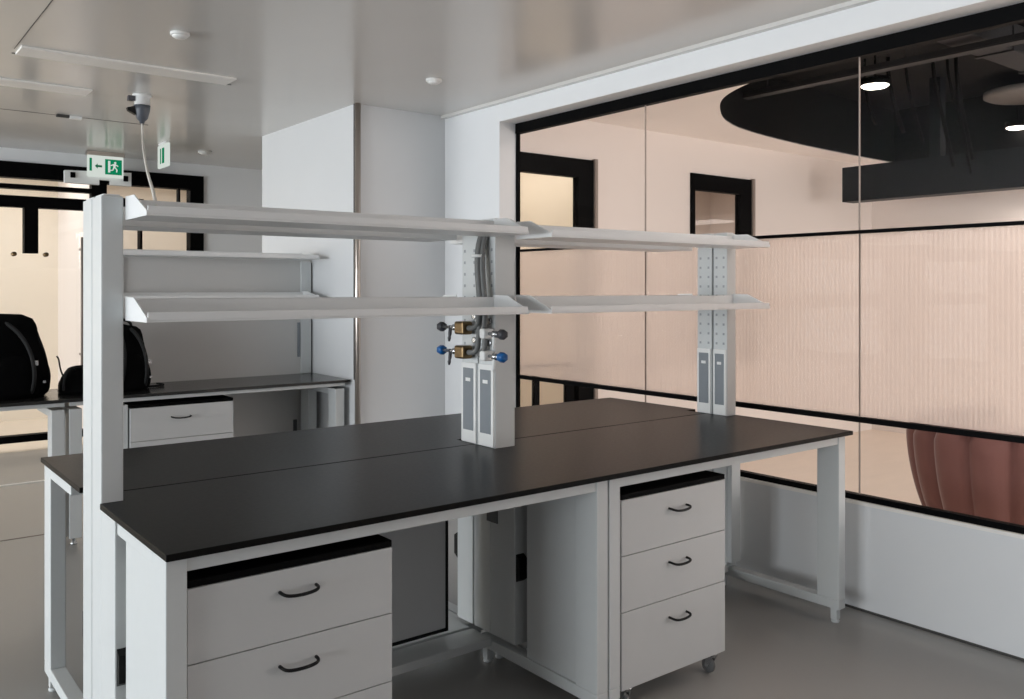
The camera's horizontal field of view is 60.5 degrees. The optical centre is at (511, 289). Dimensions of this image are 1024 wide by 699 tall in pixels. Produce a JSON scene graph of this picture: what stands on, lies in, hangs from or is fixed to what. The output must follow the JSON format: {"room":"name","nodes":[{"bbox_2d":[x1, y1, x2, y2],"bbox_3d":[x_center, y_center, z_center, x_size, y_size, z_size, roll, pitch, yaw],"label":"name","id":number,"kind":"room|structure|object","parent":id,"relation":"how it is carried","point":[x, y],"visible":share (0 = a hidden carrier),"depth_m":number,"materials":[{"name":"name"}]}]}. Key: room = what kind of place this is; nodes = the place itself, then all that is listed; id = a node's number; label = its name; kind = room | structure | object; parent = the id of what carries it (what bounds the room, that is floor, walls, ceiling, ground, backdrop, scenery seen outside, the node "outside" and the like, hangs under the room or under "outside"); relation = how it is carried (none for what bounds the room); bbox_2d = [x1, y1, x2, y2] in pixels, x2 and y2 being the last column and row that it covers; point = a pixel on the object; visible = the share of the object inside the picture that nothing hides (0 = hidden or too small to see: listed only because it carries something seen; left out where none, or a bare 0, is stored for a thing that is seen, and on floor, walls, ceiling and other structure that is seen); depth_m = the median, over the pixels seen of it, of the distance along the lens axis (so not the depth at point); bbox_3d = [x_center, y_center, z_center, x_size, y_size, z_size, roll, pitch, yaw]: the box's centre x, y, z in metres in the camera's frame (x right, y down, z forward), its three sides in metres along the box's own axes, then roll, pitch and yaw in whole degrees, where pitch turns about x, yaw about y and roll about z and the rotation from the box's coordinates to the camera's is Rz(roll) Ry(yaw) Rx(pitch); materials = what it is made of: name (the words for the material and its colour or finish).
{"room":"laboratory","nodes":[
{"label":"laboratory","id":0,"kind":"room"},
{"bbox_2d":[0,178,185,420],"bbox_3d":[-9.016,0.111,8.119,16.200,2.900,0.100,0,0,-38],"label":"wall","id":1,"kind":"structure","parent":0,"point":[28,282],"depth_m":10.64,"materials":[{"name":"paint"}]},
{"bbox_2d":[58,182,88,428],"bbox_3d":[-4.198,0.111,10.440,1.750,2.900,2.180,0,0,-38],"label":"wall","id":2,"kind":"structure","parent":1,"relation":"attached to","point":[70,223],"depth_m":10.21,"materials":[{"name":"paint"}]},
{"bbox_2d":[0,147,261,252],"bbox_3d":[-8.275,0.103,5.792,14.500,2.915,0.120,0,0,-38],"label":"wall","id":3,"kind":"structure","parent":0,"point":[222,185],"depth_m":9.64,"materials":[{"name":"white paint"}]},
{"bbox_2d":[0,160,203,443],"bbox_3d":[-8.664,0.169,5.428,13.440,2.785,0.174,0,0,-38],"label":"window","id":4,"kind":"structure","parent":3,"relation":"in","point":[193,185],"depth_m":8.64,"materials":[{"name":"black metal"}]},
{"bbox_2d":[262,104,444,427],"bbox_3d":[-1.369,0.103,7.334,0.780,2.915,1.740,0,0,-38],"label":"wall column","id":5,"kind":"structure","parent":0,"point":[307,165],"depth_m":6.70,"materials":[{"name":"paint"}]},
{"bbox_2d":[353,104,354,379],"bbox_3d":[-1.151,-0.346,6.418,0.005,2.015,0.020,0,0,-38],"label":"trim","id":6,"kind":"structure","parent":5,"relation":"attached to","point":[353,104],"depth_m":6.42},
{"bbox_2d":[355,103,360,423],"bbox_3d":[-1.123,0.103,6.394,0.044,2.915,0.044,0,0,-38],"label":"trim","id":7,"kind":"structure","parent":5,"relation":"attached to","point":[357,105],"depth_m":6.38,"materials":[{"name":"metal"}]},
{"bbox_2d":[0,0,890,169],"bbox_3d":[-2.895,-1.414,2.890,19.400,0.120,11.320,0,0,-38],"label":"ceiling","id":8,"kind":"structure","parent":0,"point":[293,62],"depth_m":5.18,"materials":[{"name":"paint"}]},
{"bbox_2d":[14,0,52,48],"bbox_3d":[-1.747,-1.354,3.597,0.004,0.004,3.420,0,0,-38],"label":"trim","id":9,"kind":"structure","parent":8,"relation":"attached to","point":[52,0],"depth_m":4.47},
{"bbox_2d":[0,77,92,95],"bbox_3d":[-3.781,-1.349,5.346,2.230,0.014,0.200,0,0,-38],"label":"trim","id":10,"kind":"structure","parent":8,"relation":"attached to","point":[3,81],"depth_m":5.84,"materials":[{"name":"metal"}]},
{"bbox_2d":[56,114,81,119],"bbox_3d":[-3.451,-1.341,6.848,0.180,0.025,0.040,0,0,-38],"label":"clip","id":11,"kind":"object","parent":8,"relation":"attached to","point":[57,115],"visible":1,"depth_m":6.84,"materials":[{"name":"white plastic"}]},
{"bbox_2d":[4,109,143,124],"bbox_3d":[-4.458,-1.354,6.106,3.700,0.004,0.012,0,0,-38],"label":"trim","id":12,"kind":"structure","parent":8,"relation":"attached to","point":[4,109],"depth_m":6.81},
{"bbox_2d":[64,170,130,186],"bbox_3d":[-4.099,-1.194,8.706,0.610,0.320,0.075,0,0,-38],"label":"emergency light","id":13,"kind":"object","parent":8,"relation":"attached to","point":[70,176],"visible":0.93,"depth_m":8.64,"materials":[{"name":"white plastic"}]},
{"bbox_2d":[85,150,124,178],"bbox_3d":[-4.021,-1.229,8.687,0.350,0.250,0.060,0,0,-38],"label":"exit sign","id":14,"kind":"object","parent":8,"relation":"hanging from","point":[99,164],"visible":1,"depth_m":8.66,"materials":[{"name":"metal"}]},
{"bbox_2d":[15,45,236,84],"bbox_3d":[-2.304,-1.349,5.332,1.220,0.014,0.200,0,0,-38],"label":"trim","id":15,"kind":"structure","parent":8,"relation":"attached to","point":[27,51],"depth_m":5.27,"materials":[{"name":"metal"}]},
{"bbox_2d":[126,93,151,123],"bbox_3d":[-2.594,-1.254,6.114,0.162,0.200,0.124,0,0,-38],"label":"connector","id":16,"kind":"object","parent":8,"relation":"attached to","point":[141,107],"visible":1,"depth_m":6.08,"materials":[{"name":"white plastic"}]},
{"bbox_2d":[141,124,157,205],"bbox_3d":[-1.831,-0.691,4.401,0.020,0.931,3.772,0,0,-23],"label":"power cable","id":17,"kind":"object","parent":16,"relation":"hanging from","point":[143,148],"visible":0.79,"depth_m":4.04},
{"bbox_2d":[158,141,169,168],"bbox_3d":[-3.211,-1.239,8.102,0.035,0.230,0.300,0,0,-38],"label":"exit sign","id":18,"kind":"object","parent":8,"relation":"hanging from","point":[163,147],"visible":1,"depth_m":8.05,"materials":[{"name":"white plastic"}]},
{"bbox_2d":[170,30,189,39],"bbox_3d":[-1.753,-1.339,4.640,0.099,0.031,0.099,0,0,-38],"label":"smoke detector","id":19,"kind":"object","parent":8,"relation":"attached to","point":[177,34],"visible":1,"depth_m":4.61,"materials":[{"name":"white plastic"}]},
{"bbox_2d":[198,150,211,154],"bbox_3d":[-3.018,-1.339,8.640,0.132,0.031,0.132,0,0,-38],"label":"smoke detector","id":20,"kind":"object","parent":8,"relation":"attached to","point":[202,152],"visible":1,"depth_m":8.60,"materials":[{"name":"white plastic"}]},
{"bbox_2d":[426,77,441,84],"bbox_3d":[-0.503,-1.339,5.669,0.106,0.031,0.106,0,0,-38],"label":"smoke detector","id":21,"kind":"object","parent":8,"relation":"attached to","point":[432,80],"visible":1,"depth_m":5.64,"materials":[{"name":"white plastic"}]},
{"bbox_2d":[0,418,1023,698],"bbox_3d":[-3.580,1.611,3.928,19.600,0.100,13.800,0,0,-38],"label":"floor","id":22,"kind":"structure","parent":0,"point":[779,645],"depth_m":3.85,"materials":[{"name":"plastic"}]},
{"bbox_2d":[0,480,44,486],"bbox_3d":[-5.471,1.558,5.858,4.600,0.006,0.030,0,0,-38],"label":"trim","id":23,"kind":"structure","parent":22,"relation":"on","point":[38,480],"depth_m":7.05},
{"bbox_2d":[1,534,44,540],"bbox_3d":[-4.555,1.560,4.363,4.200,0.002,0.015,0,0,-38],"label":"trim","id":24,"kind":"structure","parent":22,"relation":"on","point":[40,534],"depth_m":5.52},
{"bbox_2d":[0,403,64,456],"bbox_3d":[-3.660,1.121,4.913,1.988,0.880,0.610,0,0,-38],"label":"frame","id":25,"kind":"object","parent":22,"relation":"on","point":[55,414],"visible":0.42,"depth_m":5.27,"materials":[{"name":"metal"}]},
{"bbox_2d":[0,373,349,406],"bbox_3d":[-2.934,0.671,5.488,3.940,0.020,0.660,0,0,-38],"label":"countertop","id":26,"kind":"structure","parent":25,"relation":"on","point":[52,396],"depth_m":5.99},
{"bbox_2d":[0,314,50,399],"bbox_3d":[-3.131,0.390,5.303,0.639,0.541,0.360,0,0,-38],"label":"backpack","id":27,"kind":"object","parent":26,"relation":"on","point":[25,372],"visible":1,"depth_m":5.29,"materials":[{"name":"black fabric"}]},
{"bbox_2d":[56,356,82,394],"bbox_3d":[-2.772,0.538,5.602,0.254,0.243,0.240,0,0,-38],"label":"bag","id":28,"kind":"object","parent":26,"relation":"on","point":[71,381],"visible":0.61,"depth_m":5.52,"materials":[{"name":"black fabric"}]},
{"bbox_2d":[123,319,151,390],"bbox_3d":[-2.542,0.427,5.790,0.309,0.466,0.305,0,0,-38],"label":"backpack","id":29,"kind":"object","parent":26,"relation":"on","point":[137,375],"visible":0.62,"depth_m":5.73,"materials":[{"name":"black fabric"}]},
{"bbox_2d":[149,382,164,386],"bbox_3d":[-2.408,0.650,5.968,0.084,0.018,0.170,0,0,2],"label":"strap","id":30,"kind":"object","parent":26,"relation":"on","point":[159,384],"visible":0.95,"depth_m":5.93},
{"bbox_2d":[123,395,232,447],"bbox_3d":[-2.292,1.145,5.912,0.657,0.832,0.592,0,0,-38],"label":"drawer unit","id":31,"kind":"object","parent":22,"relation":"on","point":[188,419],"visible":0.2,"depth_m":5.71,"materials":[{"name":"metal"}]},
{"bbox_2d":[60,383,344,544],"bbox_3d":[-2.133,1.121,6.108,1.835,0.880,0.610,0,0,-38],"label":"frame","id":32,"kind":"object","parent":22,"relation":"on","point":[72,413],"visible":0.33,"depth_m":5.63,"materials":[{"name":"metal"}]},
{"bbox_2d":[123,256,311,436],"bbox_3d":[-2.196,0.661,6.522,1.516,1.800,0.060,0,0,-38],"label":"partition panel","id":33,"kind":"object","parent":22,"relation":"on","point":[199,350],"visible":0.5,"depth_m":6.60,"materials":[{"name":"grey plastic"}]},
{"bbox_2d":[123,291,318,298],"bbox_3d":[-2.111,0.044,6.359,1.414,0.058,0.302,0,0,-38],"label":"shelf","id":34,"kind":"object","parent":33,"relation":"attached to","point":[303,293],"visible":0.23,"depth_m":6.36,"materials":[{"name":"metal"}]},
{"bbox_2d":[123,249,319,259],"bbox_3d":[-2.111,-0.258,6.359,1.414,0.058,0.302,0,0,-38],"label":"shelf","id":35,"kind":"object","parent":33,"relation":"attached to","point":[126,252],"visible":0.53,"depth_m":6.29,"materials":[{"name":"metal"}]},
{"bbox_2d":[123,254,318,259],"bbox_3d":[-2.111,-0.232,6.359,1.406,0.006,0.299,0,0,-38],"label":"tray","id":36,"kind":"object","parent":35,"relation":"on","point":[230,256],"depth_m":6.34,"materials":[{"name":"metal"}]},
{"bbox_2d":[293,419,296,430],"bbox_3d":[-1.701,1.071,6.890,0.030,0.100,0.010,0,0,-38],"label":"outlet","id":37,"kind":"object","parent":33,"relation":"attached to","point":[294,420],"depth_m":6.89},
{"bbox_2d":[45,466,473,698],"bbox_3d":[-0.983,1.121,3.608,1.546,0.880,0.765,0,0,-38],"label":"frame","id":38,"kind":"object","parent":22,"relation":"on","point":[61,681],"visible":0.27,"depth_m":3.36,"materials":[{"name":"metal"}]},
{"bbox_2d":[83,197,94,698],"bbox_3d":[-1.367,0.564,2.892,0.066,1.721,0.149,0,0,-38],"label":"column","id":39,"kind":"structure","parent":38,"relation":"on","point":[87,205],"depth_m":2.85,"materials":[{"name":"metal"}]},
{"bbox_2d":[123,207,456,241],"bbox_3d":[-0.883,-0.254,3.507,1.445,0.074,0.231,0,0,-38],"label":"shelf","id":40,"kind":"object","parent":39,"relation":"attached to","point":[134,225],"visible":0.41,"depth_m":3.40,"materials":[{"name":"metal"}]},
{"bbox_2d":[123,224,455,241],"bbox_3d":[-0.882,-0.220,3.507,1.437,0.006,0.228,0,0,-38],"label":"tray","id":41,"kind":"object","parent":40,"relation":"on","point":[187,228],"depth_m":3.42,"materials":[{"name":"metal"}]},
{"bbox_2d":[123,295,456,317],"bbox_3d":[-0.883,0.061,3.507,1.445,0.074,0.231,0,0,-38],"label":"shelf","id":42,"kind":"object","parent":39,"relation":"attached to","point":[443,295],"visible":0.06,"depth_m":3.30,"materials":[{"name":"metal"}]},
{"bbox_2d":[41,398,704,492],"bbox_3d":[-0.379,0.670,4.096,3.113,0.019,0.803,0,0,-38],"label":"countertop","id":43,"kind":"structure","parent":38,"relation":"on","point":[185,462],"depth_m":3.77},
{"bbox_2d":[454,235,478,623],"bbox_3d":[-0.163,0.564,3.833,0.134,1.721,0.149,0,0,-38],"label":"column","id":44,"kind":"structure","parent":38,"relation":"on","point":[464,538],"depth_m":3.79,"materials":[{"name":"metal"}]},
{"bbox_2d":[437,337,475,364],"bbox_3d":[-0.245,0.267,3.820,0.068,0.126,0.228,0,0,-38],"label":"tap","id":45,"kind":"object","parent":44,"relation":"attached to","point":[459,351],"visible":0.91,"depth_m":3.75,"materials":[{"name":"gold metal"}]},
{"bbox_2d":[437,315,475,340],"bbox_3d":[-0.245,0.164,3.820,0.068,0.126,0.228,0,0,-38],"label":"tap","id":46,"kind":"object","parent":44,"relation":"attached to","point":[459,327],"visible":0.9,"depth_m":3.75,"materials":[{"name":"gold metal"}]},
{"bbox_2d":[463,367,472,430],"bbox_3d":[-0.189,0.472,3.791,0.002,0.267,0.076,0,0,-38],"label":"socket","id":47,"kind":"object","parent":44,"relation":"attached to","point":[467,371],"depth_m":3.79,"materials":[{"name":"plastic"}]},
{"bbox_2d":[450,235,691,251],"bbox_3d":[0.349,-0.248,4.471,1.449,0.074,0.231,0,0,-38],"label":"shelf","id":48,"kind":"object","parent":44,"relation":"attached to","point":[518,243],"visible":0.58,"depth_m":4.44,"materials":[{"name":"metal"}]},
{"bbox_2d":[459,242,691,251],"bbox_3d":[0.350,-0.214,4.471,1.441,0.006,0.228,0,0,-38],"label":"tray","id":49,"kind":"object","parent":48,"relation":"on","point":[566,245],"depth_m":4.45,"materials":[{"name":"metal"}]},
{"bbox_2d":[515,294,691,300],"bbox_3d":[0.349,0.061,4.471,1.449,0.074,0.231,0,0,-38],"label":"shelf","id":50,"kind":"object","parent":44,"relation":"attached to","point":[678,294],"visible":0.05,"depth_m":4.60,"materials":[{"name":"metal"}]},
{"bbox_2d":[187,534,391,698],"bbox_3d":[-0.761,1.157,2.660,0.605,0.808,0.602,0,0,-38],"label":"drawer unit","id":51,"kind":"object","parent":22,"relation":"on","point":[315,622],"visible":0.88,"depth_m":2.45,"materials":[{"name":"laminate"}]},
{"bbox_2d":[117,481,607,698],"bbox_3d":[-0.499,1.121,2.990,1.546,0.880,0.765,0,0,-38],"label":"frame","id":52,"kind":"object","parent":22,"relation":"on","point":[567,528],"visible":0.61,"depth_m":3.15,"materials":[{"name":"metal"}]},
{"bbox_2d":[92,194,125,698],"bbox_3d":[-1.221,0.564,2.706,0.066,1.721,0.302,0,0,-38],"label":"column","id":53,"kind":"structure","parent":52,"relation":"on","point":[108,548],"depth_m":2.73,"materials":[{"name":"metal"}]},
{"bbox_2d":[125,295,528,322],"bbox_3d":[-0.573,0.061,3.111,1.445,0.074,0.231,0,0,-38],"label":"shelf","id":54,"kind":"object","parent":53,"relation":"attached to","point":[137,310],"visible":1,"depth_m":3.02,"materials":[{"name":"metal"}]},
{"bbox_2d":[148,313,527,322],"bbox_3d":[-0.573,0.095,3.111,1.437,0.006,0.228,0,0,-38],"label":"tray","id":55,"kind":"object","parent":54,"relation":"on","point":[152,318],"depth_m":2.82,"materials":[{"name":"metal"}]},
{"bbox_2d":[125,195,528,236],"bbox_3d":[-0.573,-0.254,3.111,1.445,0.074,0.231,0,0,-38],"label":"shelf","id":56,"kind":"object","parent":53,"relation":"attached to","point":[136,209],"visible":1,"depth_m":2.99,"materials":[{"name":"metal"}]},
{"bbox_2d":[379,521,447,646],"bbox_3d":[-0.763,1.070,3.282,1.242,0.698,0.028,0,0,-38],"label":"panel","id":57,"kind":"object","parent":52,"relation":"attached to","point":[419,553],"visible":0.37,"depth_m":3.57,"materials":[{"name":"grey plastic"}]},
{"bbox_2d":[100,413,852,561],"bbox_3d":[0.119,0.670,3.458,3.113,0.019,0.803,0,0,-38],"label":"countertop","id":58,"kind":"structure","parent":52,"relation":"on","point":[176,522],"depth_m":3.02,"materials":[{"name":"laminate"}]},
{"bbox_2d":[474,218,526,644],"bbox_3d":[-0.018,0.564,3.647,0.134,1.721,0.302,0,0,-38],"label":"column","id":59,"kind":"structure","parent":52,"relation":"on","point":[500,537],"depth_m":3.66,"materials":[{"name":"metal"}]},
{"bbox_2d":[466,236,487,357],"bbox_3d":[-0.138,0.024,3.684,0.075,0.526,0.128,0,0,-38],"label":"bundle","id":60,"kind":"object","parent":59,"relation":"attached to","point":[481,322],"visible":0.77,"depth_m":3.65,"materials":[{"name":"grey plastic"}]},
{"bbox_2d":[480,369,490,434],"bbox_3d":[-0.112,0.472,3.692,0.002,0.267,0.076,0,0,-38],"label":"socket","id":61,"kind":"object","parent":59,"relation":"attached to","point":[485,374],"depth_m":3.69,"materials":[{"name":"plastic"}]},
{"bbox_2d":[487,511,497,523],"bbox_3d":[-0.081,0.891,3.624,0.005,0.140,0.075,0,0,-38],"label":"outlet","id":62,"kind":"object","parent":59,"relation":"attached to","point":[492,517],"depth_m":3.62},
{"bbox_2d":[480,340,507,371],"bbox_3d":[-0.074,0.274,3.601,0.068,0.126,0.168,0,0,-38],"label":"tap","id":63,"kind":"object","parent":59,"relation":"attached to","point":[502,357],"visible":1,"depth_m":3.58,"materials":[{"name":"white plastic"}]},
{"bbox_2d":[480,318,507,348],"bbox_3d":[-0.074,0.182,3.601,0.068,0.126,0.168,0,0,-38],"label":"tap","id":64,"kind":"object","parent":59,"relation":"attached to","point":[485,333],"visible":0.99,"depth_m":3.58,"materials":[{"name":"white plastic"}]},
{"bbox_2d":[448,601,482,631],"bbox_3d":[0.237,1.121,4.562,1.535,0.880,0.765,0,0,-38],"label":"frame","id":65,"kind":"object","parent":22,"relation":"on","point":[452,607],"visible":0.02,"depth_m":3.98,"materials":[{"name":"metal"}]},
{"bbox_2d":[697,233,713,471],"bbox_3d":[1.055,0.597,4.721,0.082,1.788,0.098,0,0,-38],"label":"column","id":66,"kind":"structure","parent":65,"relation":"attached to","point":[705,348],"depth_m":4.69,"materials":[{"name":"metal"}]},
{"bbox_2d":[699,352,707,402],"bbox_3d":[1.024,0.472,4.697,0.002,0.267,0.065,0,0,-38],"label":"socket","id":67,"kind":"object","parent":66,"relation":"attached to","point":[703,356],"depth_m":4.70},
{"bbox_2d":[495,436,844,698],"bbox_3d":[0.721,1.121,3.944,1.535,0.880,0.765,0,0,-38],"label":"frame","id":68,"kind":"object","parent":22,"relation":"on","point":[830,592],"visible":0.4,"depth_m":4.09,"materials":[{"name":"metal"}]},
{"bbox_2d":[713,232,739,574],"bbox_3d":[1.128,0.597,4.628,0.082,1.788,0.120,0,0,-38],"label":"column","id":69,"kind":"structure","parent":68,"relation":"on","point":[724,351],"depth_m":4.60,"materials":[{"name":"metal"}]},
{"bbox_2d":[516,294,769,313],"bbox_3d":[0.659,0.061,4.075,1.449,0.074,0.231,0,0,-38],"label":"shelf","id":70,"kind":"object","parent":69,"relation":"attached to","point":[564,304],"visible":0.88,"depth_m":4.02,"materials":[{"name":"metal"}]},
{"bbox_2d":[552,308,768,313],"bbox_3d":[0.659,0.095,4.075,1.441,0.006,0.228,0,0,-38],"label":"tray","id":71,"kind":"object","parent":70,"relation":"on","point":[554,310],"depth_m":3.79,"materials":[{"name":"metal"}]},
{"bbox_2d":[516,221,769,248],"bbox_3d":[0.659,-0.248,4.075,1.449,0.074,0.231,0,0,-38],"label":"shelf","id":72,"kind":"object","parent":69,"relation":"attached to","point":[536,232],"visible":0.98,"depth_m":3.97,"materials":[{"name":"metal"}]},
{"bbox_2d":[520,235,768,248],"bbox_3d":[0.659,-0.214,4.075,1.441,0.006,0.228,0,0,-38],"label":"tray","id":73,"kind":"object","parent":72,"relation":"on","point":[654,240],"depth_m":3.97,"materials":[{"name":"metal"}]},
{"bbox_2d":[715,354,723,404],"bbox_3d":[1.088,0.472,4.615,0.002,0.267,0.059,0,0,-38],"label":"socket","id":74,"kind":"object","parent":69,"relation":"attached to","point":[719,358],"depth_m":4.61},
{"bbox_2d":[620,470,724,698],"bbox_3d":[0.472,1.157,3.605,0.593,0.808,0.602,0,0,-38],"label":"drawer unit","id":75,"kind":"object","parent":22,"relation":"on","point":[672,532],"visible":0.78,"depth_m":3.38,"materials":[{"name":"laminate"}]},
{"bbox_2d":[906,422,1023,524],"bbox_3d":[2.831,1.141,4.955,1.078,0.849,1.132,0,0,-38],"label":"armchair","id":76,"kind":"object","parent":22,"relation":"on","point":[980,477],"visible":0.49,"depth_m":4.68,"materials":[{"name":"fabric"}]},
{"bbox_2d":[520,120,871,431],"bbox_3d":[2.003,-0.189,8.308,5.408,3.500,0.120,0,0,-38],"label":"wall","id":77,"kind":"structure","parent":0,"point":[795,194],"depth_m":7.86,"materials":[{"name":"paint"}]},
{"bbox_2d":[520,151,597,405],"bbox_3d":[0.292,0.251,6.900,0.971,2.620,0.090,0,0,-38],"label":"door","id":78,"kind":"structure","parent":77,"relation":"in","point":[584,173],"depth_m":7.07,"materials":[{"name":"black metal"}]},
{"bbox_2d":[690,173,754,235],"bbox_3d":[1.956,-0.179,8.201,0.901,1.760,0.090,0,0,-38],"label":"window","id":79,"kind":"structure","parent":77,"relation":"in","point":[743,190],"depth_m":8.33,"materials":[{"name":"black metal"}]},
{"bbox_2d":[695,191,734,233],"bbox_3d":[1.883,0.111,9.782,3.780,2.900,2.310,0,0,-38],"label":"wall","id":80,"kind":"structure","parent":0,"point":[714,212],"depth_m":11.59,"materials":[{"name":"paint"}]},
{"bbox_2d":[445,0,1023,657],"bbox_3d":[1.823,0.103,5.298,1.800,2.915,9.300,0,0,-38],"label":"wall","id":81,"kind":"structure","parent":0,"point":[964,583],"depth_m":4.49,"materials":[{"name":"white paint"}]},
{"bbox_2d":[516,133,519,406],"bbox_3d":[0.044,-0.093,6.409,0.027,2.251,0.018,0,0,-38],"label":"trim","id":82,"kind":"structure","parent":81,"relation":"attached to","point":[517,134],"depth_m":6.40,"materials":[{"name":"metal"}]},
{"bbox_2d":[515,93,646,401],"bbox_3d":[0.435,-0.095,5.918,0.048,2.249,1.273,0,0,-38],"label":"window","id":83,"kind":"structure","parent":81,"relation":"in","point":[605,348],"depth_m":5.87,"materials":[{"name":"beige glass"}]},
{"bbox_2d":[441,0,878,118],"bbox_3d":[1.723,-1.343,3.982,0.040,0.022,7.350,0,0,-38],"label":"trim","id":84,"kind":"structure","parent":81,"relation":"attached to","point":[853,3],"depth_m":4.95,"materials":[{"name":"metal"}]},
{"bbox_2d":[496,0,989,217],"bbox_3d":[1.944,0.169,3.723,0.010,2.785,6.670,0,0,-38],"label":"trim","id":85,"kind":"structure","parent":81,"relation":"attached to","point":[970,2],"depth_m":4.80,"materials":[{"name":"white paint"}]},
{"bbox_2d":[643,42,861,499],"bbox_3d":[1.264,-0.095,4.857,0.048,2.249,1.424,0,0,-38],"label":"window","id":86,"kind":"structure","parent":81,"relation":"in","point":[802,352],"depth_m":4.64,"materials":[{"name":"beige glass"}]},
{"bbox_2d":[720,77,893,161],"bbox_3d":[3.013,-1.657,5.524,2.896,0.570,7.931,0,0,-4],"label":"ceiling","id":87,"kind":"structure","parent":81,"relation":"attached to","point":[809,117],"depth_m":8.52,"materials":[{"name":"paint"}]},
{"bbox_2d":[740,476,1023,538],"bbox_3d":[2.095,1.038,3.816,0.102,0.016,6.630,0,0,-38],"label":"trim","id":88,"kind":"structure","parent":81,"relation":"attached to","point":[886,508],"depth_m":4.08,"materials":[{"name":"paint"}]},
{"bbox_2d":[845,604,1023,661],"bbox_3d":[2.063,1.555,3.791,0.003,0.012,6.630,0,0,-38],"label":"baseboard","id":89,"kind":"structure","parent":81,"relation":"attached to","point":[846,605],"depth_m":3.97,"materials":[{"name":"metal"}]},
{"bbox_2d":[857,2,1023,533],"bbox_3d":[2.140,-0.095,3.737,0.048,2.249,1.424,0,0,-38],"label":"window","id":90,"kind":"structure","parent":81,"relation":"in","point":[942,306],"depth_m":3.98,"materials":[{"name":"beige glass"}]},
{"bbox_2d":[779,22,1023,110],"bbox_3d":[4.153,-1.989,5.565,5.400,0.100,6.850,0,0,-38],"label":"ceiling","id":91,"kind":"structure","parent":0,"point":[977,77],"depth_m":8.09,"materials":[{"name":"paint"}]},
{"bbox_2d":[863,59,876,124],"bbox_3d":[3.016,-1.662,7.418,0.117,0.554,0.046,0,0,-6],"label":"hanging cable","id":92,"kind":"object","parent":91,"relation":"hanging from","point":[864,60],"visible":0.61,"depth_m":7.42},
{"bbox_2d":[861,55,890,89],"bbox_3d":[2.927,-1.783,7.087,0.233,0.312,0.233,0,0,-38],"label":"ceiling lamp","id":93,"kind":"object","parent":91,"relation":"hanging from","point":[875,82],"visible":0.91,"depth_m":7.01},
{"bbox_2d":[861,83,888,89],"bbox_3d":[2.927,-1.635,7.087,0.211,0.015,0.211,0,0,-38],"label":"diffuser","id":94,"kind":"object","parent":93,"relation":"attached to","point":[867,86],"depth_m":7.05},
{"bbox_2d":[743,32,1023,99],"bbox_3d":[3.260,-1.789,5.977,0.100,0.300,4.200,0,0,-38],"label":"cable tray","id":95,"kind":"object","parent":91,"relation":"hanging from","point":[1014,39],"visible":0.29,"depth_m":6.48,"materials":[{"name":"metal"}]},
{"bbox_2d":[886,57,904,132],"bbox_3d":[3.216,-1.627,7.387,0.200,0.626,0.058,0,0,-21],"label":"hanging cable","id":96,"kind":"object","parent":91,"relation":"hanging from","point":[888,73],"visible":0.7,"depth_m":7.39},
{"bbox_2d":[904,57,923,141],"bbox_3d":[3.368,-1.588,7.380,0.222,0.704,0.050,0,0,-23],"label":"hanging cable","id":97,"kind":"object","parent":91,"relation":"hanging from","point":[906,68],"visible":0.88,"depth_m":7.39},
{"bbox_2d":[842,76,1023,202],"bbox_3d":[5.340,-1.401,6.239,0.200,1.075,6.448,0,0,-38],"label":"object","id":98,"kind":"structure","parent":91,"relation":"attached to","point":[998,169],"depth_m":8.03,"materials":[{"name":"black"}]},
{"bbox_2d":[931,62,955,166],"bbox_3d":[3.630,-1.488,7.420,0.294,0.905,0.060,0,0,-27],"label":"hanging cable","id":99,"kind":"object","parent":91,"relation":"hanging from","point":[933,69],"visible":0.91,"depth_m":7.43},
{"bbox_2d":[946,59,971,173],"bbox_3d":[3.777,-1.463,7.446,0.347,0.954,0.051,0,0,-29],"label":"hanging cable","id":100,"kind":"object","parent":91,"relation":"hanging from","point":[947,60],"visible":0.84,"depth_m":7.45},
{"bbox_2d":[955,57,968,151],"bbox_3d":[3.710,-1.538,7.262,0.118,0.802,0.046,0,0,-6],"label":"hanging cable","id":101,"kind":"object","parent":91,"relation":"hanging from","point":[956,58],"visible":0.91,"depth_m":7.26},
{"bbox_2d":[954,58,974,160],"bbox_3d":[3.798,-1.513,7.398,0.231,0.854,0.059,0,0,-23],"label":"hanging cable","id":102,"kind":"object","parent":91,"relation":"hanging from","point":[968,139],"visible":0.62,"depth_m":7.41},
{"bbox_2d":[937,24,1023,74],"bbox_3d":[3.270,-1.818,6.207,3.000,0.222,0.274,0,0,-38],"label":"ventilation duct","id":103,"kind":"object","parent":91,"relation":"hanging from","point":[1012,57],"visible":0.16,"depth_m":6.33,"materials":[{"name":"metal"}]},
{"bbox_2d":[983,83,1023,104],"bbox_3d":[4.785,-1.854,8.085,0.800,0.170,0.800,0,0,-38],"label":"ceiling disc","id":104,"kind":"object","parent":91,"relation":"hanging from","point":[1013,94],"visible":1,"depth_m":8.07,"materials":[{"name":"beige"}]},
{"bbox_2d":[1005,105,1023,129],"bbox_3d":[4.858,-1.740,8.446,0.212,0.397,0.212,0,0,-38],"label":"ceiling lamp","id":105,"kind":"object","parent":91,"relation":"hanging from","point":[1018,124],"visible":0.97,"depth_m":8.39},
{"bbox_2d":[1006,126,1023,129],"bbox_3d":[4.858,-1.550,8.446,0.192,0.015,0.192,0,0,-38],"label":"diffuser","id":106,"kind":"object","parent":105,"relation":"attached to","point":[1007,127],"depth_m":8.43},
{"bbox_2d":[872,189,1023,433],"bbox_3d":[6.201,-0.189,7.167,0.200,3.500,6.850,0,0,-38],"label":"wall","id":107,"kind":"structure","parent":0,"point":[997,206],"depth_m":9.15,"materials":[{"name":"paint"}]},
{"bbox_2d":[894,96,1023,161],"bbox_3d":[6.191,-1.644,6.978,0.050,0.590,6.565,0,0,-38],"label":"ceiling","id":108,"kind":"structure","parent":107,"relation":"attached to","point":[986,121],"depth_m":8.92,"materials":[{"name":"paint"}]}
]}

